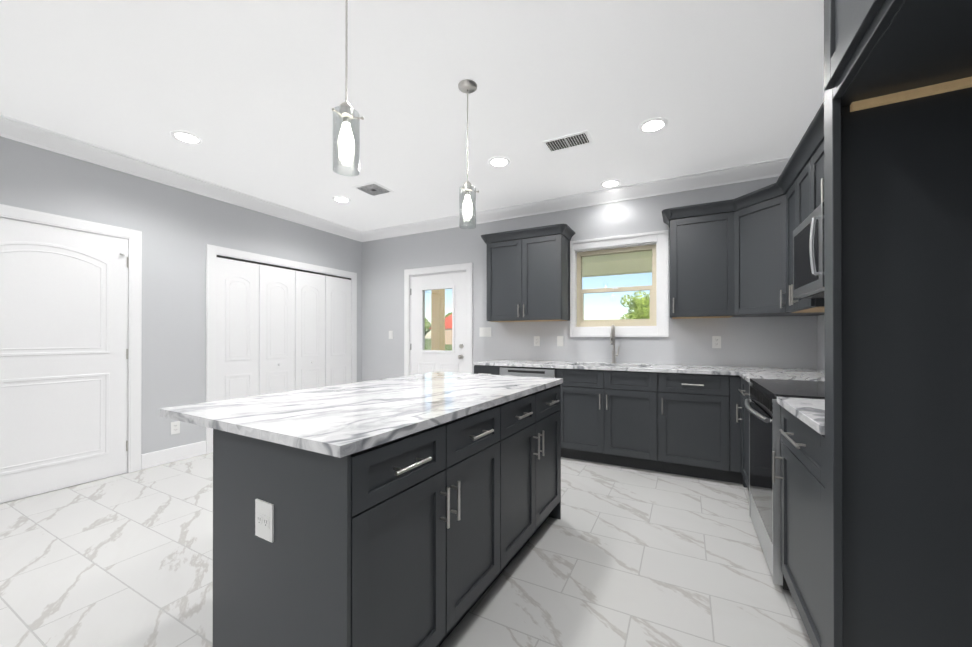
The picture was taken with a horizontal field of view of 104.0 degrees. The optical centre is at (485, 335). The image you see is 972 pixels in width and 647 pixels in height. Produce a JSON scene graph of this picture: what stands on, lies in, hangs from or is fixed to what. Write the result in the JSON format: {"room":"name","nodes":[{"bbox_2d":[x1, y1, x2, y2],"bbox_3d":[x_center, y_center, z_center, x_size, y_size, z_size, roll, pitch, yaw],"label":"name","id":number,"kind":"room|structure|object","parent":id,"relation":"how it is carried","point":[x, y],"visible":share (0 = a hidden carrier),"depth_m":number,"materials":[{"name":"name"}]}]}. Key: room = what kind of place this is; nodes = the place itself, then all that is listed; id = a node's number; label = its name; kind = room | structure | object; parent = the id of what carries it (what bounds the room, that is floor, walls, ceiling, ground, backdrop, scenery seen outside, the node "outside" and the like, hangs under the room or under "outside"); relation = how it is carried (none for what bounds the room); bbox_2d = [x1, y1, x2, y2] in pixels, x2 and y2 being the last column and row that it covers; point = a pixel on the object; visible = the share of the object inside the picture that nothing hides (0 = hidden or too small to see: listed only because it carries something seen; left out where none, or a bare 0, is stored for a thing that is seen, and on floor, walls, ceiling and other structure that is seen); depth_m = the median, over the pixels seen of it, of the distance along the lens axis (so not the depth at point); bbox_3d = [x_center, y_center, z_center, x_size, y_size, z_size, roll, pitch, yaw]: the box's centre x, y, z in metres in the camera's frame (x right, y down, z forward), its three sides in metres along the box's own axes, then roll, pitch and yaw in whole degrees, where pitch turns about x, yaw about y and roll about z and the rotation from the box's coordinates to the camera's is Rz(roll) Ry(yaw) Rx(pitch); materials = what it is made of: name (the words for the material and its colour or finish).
{"room":"kitchen","nodes":[
{"label":"kitchen","id":0,"kind":"room"},
{"bbox_2d":[0,136,361,453],"bbox_3d":[-3.622,-0.172,2.573,0.150,2.740,7.530,0,0,28],"label":"wall","id":1,"kind":"structure","parent":0,"point":[180,229],"depth_m":3.58,"materials":[{"name":"paint"}]},
{"bbox_2d":[0,204,141,503],"bbox_3d":[-3.317,0.132,2.894,0.090,2.135,1.111,0,0,28],"label":"door","id":2,"kind":"structure","parent":1,"relation":"attached to","point":[70,345],"depth_m":2.99,"materials":[{"name":"white wood"}]},
{"bbox_2d":[141,441,205,469],"bbox_3d":[-2.968,1.134,3.631,0.020,0.135,0.520,0,0,28],"label":"baseboard","id":3,"kind":"structure","parent":1,"relation":"attached to","point":[164,456],"depth_m":3.59,"materials":[{"name":"white wood"}]},
{"bbox_2d":[171,421,179,434],"bbox_3d":[-2.973,0.882,3.634,0.009,0.116,0.072,0,0,28],"label":"outlet","id":4,"kind":"object","parent":1,"relation":"attached to","point":[175,426],"depth_m":3.63,"materials":[{"name":"white plastic"}]},
{"bbox_2d":[0,114,359,240],"bbox_3d":[-3.508,-1.483,2.517,0.108,0.118,7.230,0,0,28],"label":"crown molding","id":5,"kind":"structure","parent":1,"relation":"attached to","point":[28,133],"depth_m":3.41,"materials":[{"name":"white wood"}]},
{"bbox_2d":[206,244,356,453],"bbox_3d":[-2.372,0.138,4.739,0.050,2.135,1.990,0,0,28],"label":"closet door","id":6,"kind":"structure","parent":1,"relation":"attached to","point":[275,325],"depth_m":4.50,"materials":[{"name":"white wood"}]},
{"bbox_2d":[0,453,812,646],"bbox_3d":[-1.196,1.244,1.294,5.630,0.100,7.530,0,0,28],"label":"floor","id":7,"kind":"structure","parent":0,"point":[617,556],"depth_m":1.93,"materials":[{"name":"tile"}]},
{"bbox_2d":[213,380,562,646],"bbox_3d":[-0.214,0.754,1.886,0.716,0.886,1.733,0,0,30],"label":"kitchen island","id":8,"kind":"object","parent":7,"relation":"on","point":[417,510],"depth_m":1.22,"materials":[{"name":"grey wood"}]},
{"bbox_2d":[160,372,562,459],"bbox_3d":[-0.373,0.296,1.983,1.021,0.030,1.780,0,0,30],"label":"island countertop","id":9,"kind":"structure","parent":8,"relation":"on","point":[328,420],"depth_m":1.46,"materials":[{"name":"white stone"}]},
{"bbox_2d":[474,365,497,374],"bbox_3d":[0.145,0.761,4.324,0.308,0.884,0.616,0,0,28],"label":"base cabinet","id":10,"kind":"object","parent":7,"relation":"on","point":[478,369],"depth_m":4.06,"materials":[{"name":"grey wood"}]},
{"bbox_2d":[498,366,561,456],"bbox_3d":[0.555,0.761,4.108,0.745,0.884,0.616,0,0,28],"label":"dishwasher","id":11,"kind":"object","parent":7,"relation":"on","point":[502,370],"depth_m":3.80,"materials":[{"name":"silver metal"}]},
{"bbox_2d":[562,369,645,469],"bbox_3d":[1.252,0.759,3.742,0.971,0.884,0.616,0,0,28],"label":"base cabinet","id":12,"kind":"object","parent":7,"relation":"on","point":[604,411],"depth_m":3.49,"materials":[{"name":"grey wood"}]},
{"bbox_2d":[646,372,729,481],"bbox_3d":[1.861,0.758,3.402,0.685,0.884,0.652,0,0,28],"label":"base cabinet","id":13,"kind":"object","parent":7,"relation":"on","point":[692,425],"depth_m":3.18,"materials":[{"name":"grey wood"}]},
{"bbox_2d":[730,375,777,489],"bbox_3d":[2.105,0.756,2.594,0.684,0.884,0.672,0,0,28],"label":"base cabinet","id":14,"kind":"object","parent":7,"relation":"on","point":[739,387],"depth_m":3.00,"materials":[{"name":"grey wood"}]},
{"bbox_2d":[473,359,822,374],"bbox_3d":[1.347,0.302,3.686,3.042,0.030,0.629,0,0,28],"label":"countertop","id":15,"kind":"structure","parent":14,"relation":"on","point":[664,368],"depth_m":3.52,"materials":[{"name":"stone"}]},
{"bbox_2d":[610,325,618,362],"bbox_3d":[1.329,0.087,3.926,0.082,0.401,0.156,0,0,28],"label":"gooseneck faucet","id":16,"kind":"object","parent":15,"relation":"on","point":[612,340],"visible":1,"depth_m":3.96,"materials":[{"name":"silver metal"}]},
{"bbox_2d":[733,367,824,381],"bbox_3d":[2.115,0.298,2.568,0.642,0.030,0.635,0,0,28],"label":"countertop","id":17,"kind":"structure","parent":14,"relation":"on","point":[746,375],"depth_m":2.71,"materials":[{"name":"stone"}]},
{"bbox_2d":[745,378,824,590],"bbox_3d":[1.766,0.734,1.960,0.695,0.925,0.760,0,0,28],"label":"range","id":18,"kind":"object","parent":7,"relation":"on","point":[763,406],"visible":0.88,"depth_m":1.93,"materials":[{"name":"silver metal"}]},
{"bbox_2d":[778,406,824,646],"bbox_3d":[1.476,0.752,1.318,0.611,0.884,0.640,0,0,28],"label":"base cabinet","id":19,"kind":"object","parent":7,"relation":"on","point":[802,458],"depth_m":1.42,"materials":[{"name":"grey wood"}]},
{"bbox_2d":[777,397,824,434],"bbox_3d":[1.469,0.294,1.323,0.627,0.030,0.641,0,0,28],"label":"countertop","id":20,"kind":"structure","parent":19,"relation":"on","point":[809,412],"depth_m":1.46,"materials":[{"name":"stone"}]},
{"bbox_2d":[824,0,971,646],"bbox_3d":[1.072,-0.028,0.618,0.675,2.440,0.975,0,0,28],"label":"surround","id":21,"kind":"object","parent":7,"relation":"on","point":[898,281],"visible":1,"depth_m":1.08,"materials":[{"name":"grey wood"}]},
{"bbox_2d":[0,0,823,231],"bbox_3d":[-1.196,-1.595,1.303,5.630,0.100,7.530,0,0,28],"label":"ceiling","id":22,"kind":"structure","parent":0,"point":[250,93],"depth_m":2.37,"materials":[{"name":"paint"}]},
{"bbox_2d":[170,131,202,144],"bbox_3d":[-2.324,-1.536,2.951,0.200,0.008,0.200,0,0,28],"label":"recessed light","id":23,"kind":"object","parent":22,"relation":"in","point":[187,137],"visible":1,"depth_m":2.94,"materials":[{"name":"white plastic"}]},
{"bbox_2d":[332,196,350,202],"bbox_3d":[-1.627,-1.532,4.279,0.200,0.008,0.200,0,0,28],"label":"recessed light","id":24,"kind":"object","parent":22,"relation":"in","point":[341,199],"visible":1,"depth_m":4.27,"materials":[{"name":"white plastic"}]},
{"bbox_2d":[332,0,363,176],"bbox_3d":[-0.575,-1.109,1.550,0.126,0.872,0.132,0,0,28],"label":"pendant light","id":25,"kind":"object","parent":22,"relation":"hanging from","point":[344,141],"visible":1,"depth_m":1.54,"materials":[{"name":"clear glass"}]},
{"bbox_2d":[352,182,393,196],"bbox_3d":[-1.181,-1.532,3.989,0.300,0.010,0.300,0,0,28],"label":"ceiling vent","id":26,"kind":"object","parent":22,"relation":"in","point":[373,189],"visible":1,"depth_m":3.97,"materials":[{"name":"white metal"}]},
{"bbox_2d":[458,79,478,228],"bbox_3d":[-0.116,-1.106,2.337,0.126,0.872,0.132,0,0,28],"label":"pendant light","id":27,"kind":"object","parent":22,"relation":"hanging from","point":[467,86],"visible":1,"depth_m":2.32,"materials":[{"name":"clear glass"}]},
{"bbox_2d":[488,157,510,166],"bbox_3d":[0.117,-1.534,3.364,0.200,0.008,0.200,0,0,28],"label":"recessed light","id":28,"kind":"object","parent":22,"relation":"in","point":[499,161],"visible":1,"depth_m":3.35,"materials":[{"name":"white plastic"}]},
{"bbox_2d":[542,130,592,152],"bbox_3d":[0.647,-1.535,3.018,0.360,0.010,0.200,0,0,28],"label":"ceiling vent","id":29,"kind":"object","parent":22,"relation":"in","point":[568,141],"visible":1,"depth_m":3.00,"materials":[{"name":"white metal"}]},
{"bbox_2d":[600,179,620,187],"bbox_3d":[1.258,-1.533,3.837,0.200,0.008,0.200,0,0,28],"label":"recessed light","id":30,"kind":"object","parent":22,"relation":"in","point":[610,183],"visible":1,"depth_m":3.83,"materials":[{"name":"white plastic"}]},
{"bbox_2d":[638,118,667,132],"bbox_3d":[1.224,-1.536,2.782,0.200,0.008,0.200,0,0,28],"label":"recessed light","id":31,"kind":"object","parent":22,"relation":"in","point":[652,125],"visible":1,"depth_m":2.77,"materials":[{"name":"white plastic"}]},
{"bbox_2d":[362,176,816,381],"bbox_3d":[0.519,-0.166,4.566,5.330,2.740,0.150,0,0,28],"label":"wall","id":32,"kind":"structure","parent":0,"point":[782,342],"depth_m":4.25,"materials":[{"name":"paint"}]},
{"bbox_2d":[389,331,392,338],"bbox_3d":[-1.373,-0.013,5.467,0.072,0.116,0.011,0,0,28],"label":"light switch","id":33,"kind":"object","parent":32,"relation":"attached to","point":[390,332],"depth_m":5.46,"materials":[{"name":"white plastic"}]},
{"bbox_2d":[404,263,472,375],"bbox_3d":[-0.635,0.139,5.130,1.100,2.135,0.222,0,0,28],"label":"door","id":34,"kind":"structure","parent":32,"relation":"attached to","point":[419,358],"depth_m":5.09,"materials":[{"name":"white wood"}]},
{"bbox_2d":[479,327,490,336],"bbox_3d":[-0.010,-0.045,4.752,0.164,0.116,0.011,0,0,28],"label":"light switch","id":35,"kind":"object","parent":32,"relation":"attached to","point":[483,332],"depth_m":4.75,"materials":[{"name":"white plastic"}]},
{"bbox_2d":[481,224,574,321],"bbox_3d":[0.456,-0.658,4.290,1.017,0.987,0.394,0,0,28],"label":"upper cabinet","id":36,"kind":"object","parent":32,"relation":"attached to","point":[528,274],"visible":1,"depth_m":4.15,"materials":[{"name":"grey wood"}]},
{"bbox_2d":[534,336,539,345],"bbox_3d":[0.593,0.064,4.436,0.072,0.116,0.009,0,0,28],"label":"outlet","id":37,"kind":"object","parent":32,"relation":"attached to","point":[536,338],"depth_m":4.43,"materials":[{"name":"white plastic"}]},
{"bbox_2d":[557,336,562,345],"bbox_3d":[0.840,0.064,4.305,0.072,0.116,0.011,0,0,28],"label":"outlet","id":38,"kind":"object","parent":32,"relation":"attached to","point":[559,338],"depth_m":4.30,"materials":[{"name":"white plastic"}]},
{"bbox_2d":[360,156,790,241],"bbox_3d":[0.464,-1.477,4.453,5.100,0.118,0.108,0,0,28],"label":"crown molding","id":39,"kind":"structure","parent":32,"relation":"attached to","point":[769,168],"depth_m":4.03,"materials":[{"name":"white wood"}]},
{"bbox_2d":[570,230,668,336],"bbox_3d":[1.412,-0.519,4.074,0.990,1.065,0.163,0,0,28],"label":"window","id":40,"kind":"structure","parent":32,"relation":"in","point":[656,324],"depth_m":4.01,"materials":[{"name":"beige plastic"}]},
{"bbox_2d":[666,201,729,318],"bbox_3d":[2.000,-0.663,3.500,0.543,0.983,0.356,0,0,28],"label":"upper cabinet","id":41,"kind":"object","parent":32,"relation":"attached to","point":[697,232],"depth_m":3.39,"materials":[{"name":"grey wood"}]},
{"bbox_2d":[712,336,720,347],"bbox_3d":[2.186,0.062,3.599,0.072,0.116,0.009,0,0,28],"label":"outlet","id":42,"kind":"object","parent":32,"relation":"attached to","point":[716,340],"depth_m":3.60,"materials":[{"name":"white plastic"}]},
{"bbox_2d":[817,315,824,370],"bbox_3d":[1.230,-0.179,0.025,0.150,2.740,7.530,0,0,28],"label":"wall","id":43,"kind":"structure","parent":0,"point":[820,342],"depth_m":3.16,"materials":[{"name":"paint"}]},
{"bbox_2d":[726,177,823,316],"bbox_3d":[2.384,-0.664,3.118,0.673,0.983,0.677,0,0,28],"label":"upper cabinet","id":44,"kind":"object","parent":43,"relation":"attached to","point":[731,258],"depth_m":3.09,"materials":[{"name":"grey wood"}]},
{"bbox_2d":[782,161,797,312],"bbox_3d":[2.314,-0.665,2.642,0.355,0.983,0.418,0,0,28],"label":"upper cabinet","id":45,"kind":"object","parent":43,"relation":"attached to","point":[789,179],"depth_m":2.78,"materials":[{"name":"grey wood"}]},
{"bbox_2d":[798,141,823,312],"bbox_3d":[2.194,-0.666,2.385,0.328,0.983,0.383,0,0,28],"label":"upper cabinet","id":46,"kind":"object","parent":43,"relation":"attached to","point":[816,305],"depth_m":2.42,"materials":[{"name":"grey wood"}]},
{"bbox_2d":[810,117,823,213],"bbox_3d":[1.928,-0.907,1.880,0.328,0.505,0.760,0,0,28],"label":"upper cabinet","id":47,"kind":"object","parent":43,"relation":"attached to","point":[816,138],"depth_m":2.17,"materials":[{"name":"grey wood"}]},
{"bbox_2d":[793,202,823,298],"bbox_3d":[1.872,-0.434,1.908,0.456,0.423,0.752,0,0,28],"label":"over-the-range microwave","id":48,"kind":"object","parent":47,"relation":"attached to","point":[808,257],"visible":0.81,"depth_m":2.02,"materials":[{"name":"silver metal"}]},
{"label":"outside","id":49,"kind":"structure","parent":0,"visible":0},
{"bbox_2d":[425,251,651,349],"bbox_3d":[61.412,-3.499,117.045,400.000,12.222,255.620,0,0,28],"label":"scenery","id":50,"kind":"structure","parent":49,"point":[638,310],"depth_m":7.75,"materials":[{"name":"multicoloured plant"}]}
]}

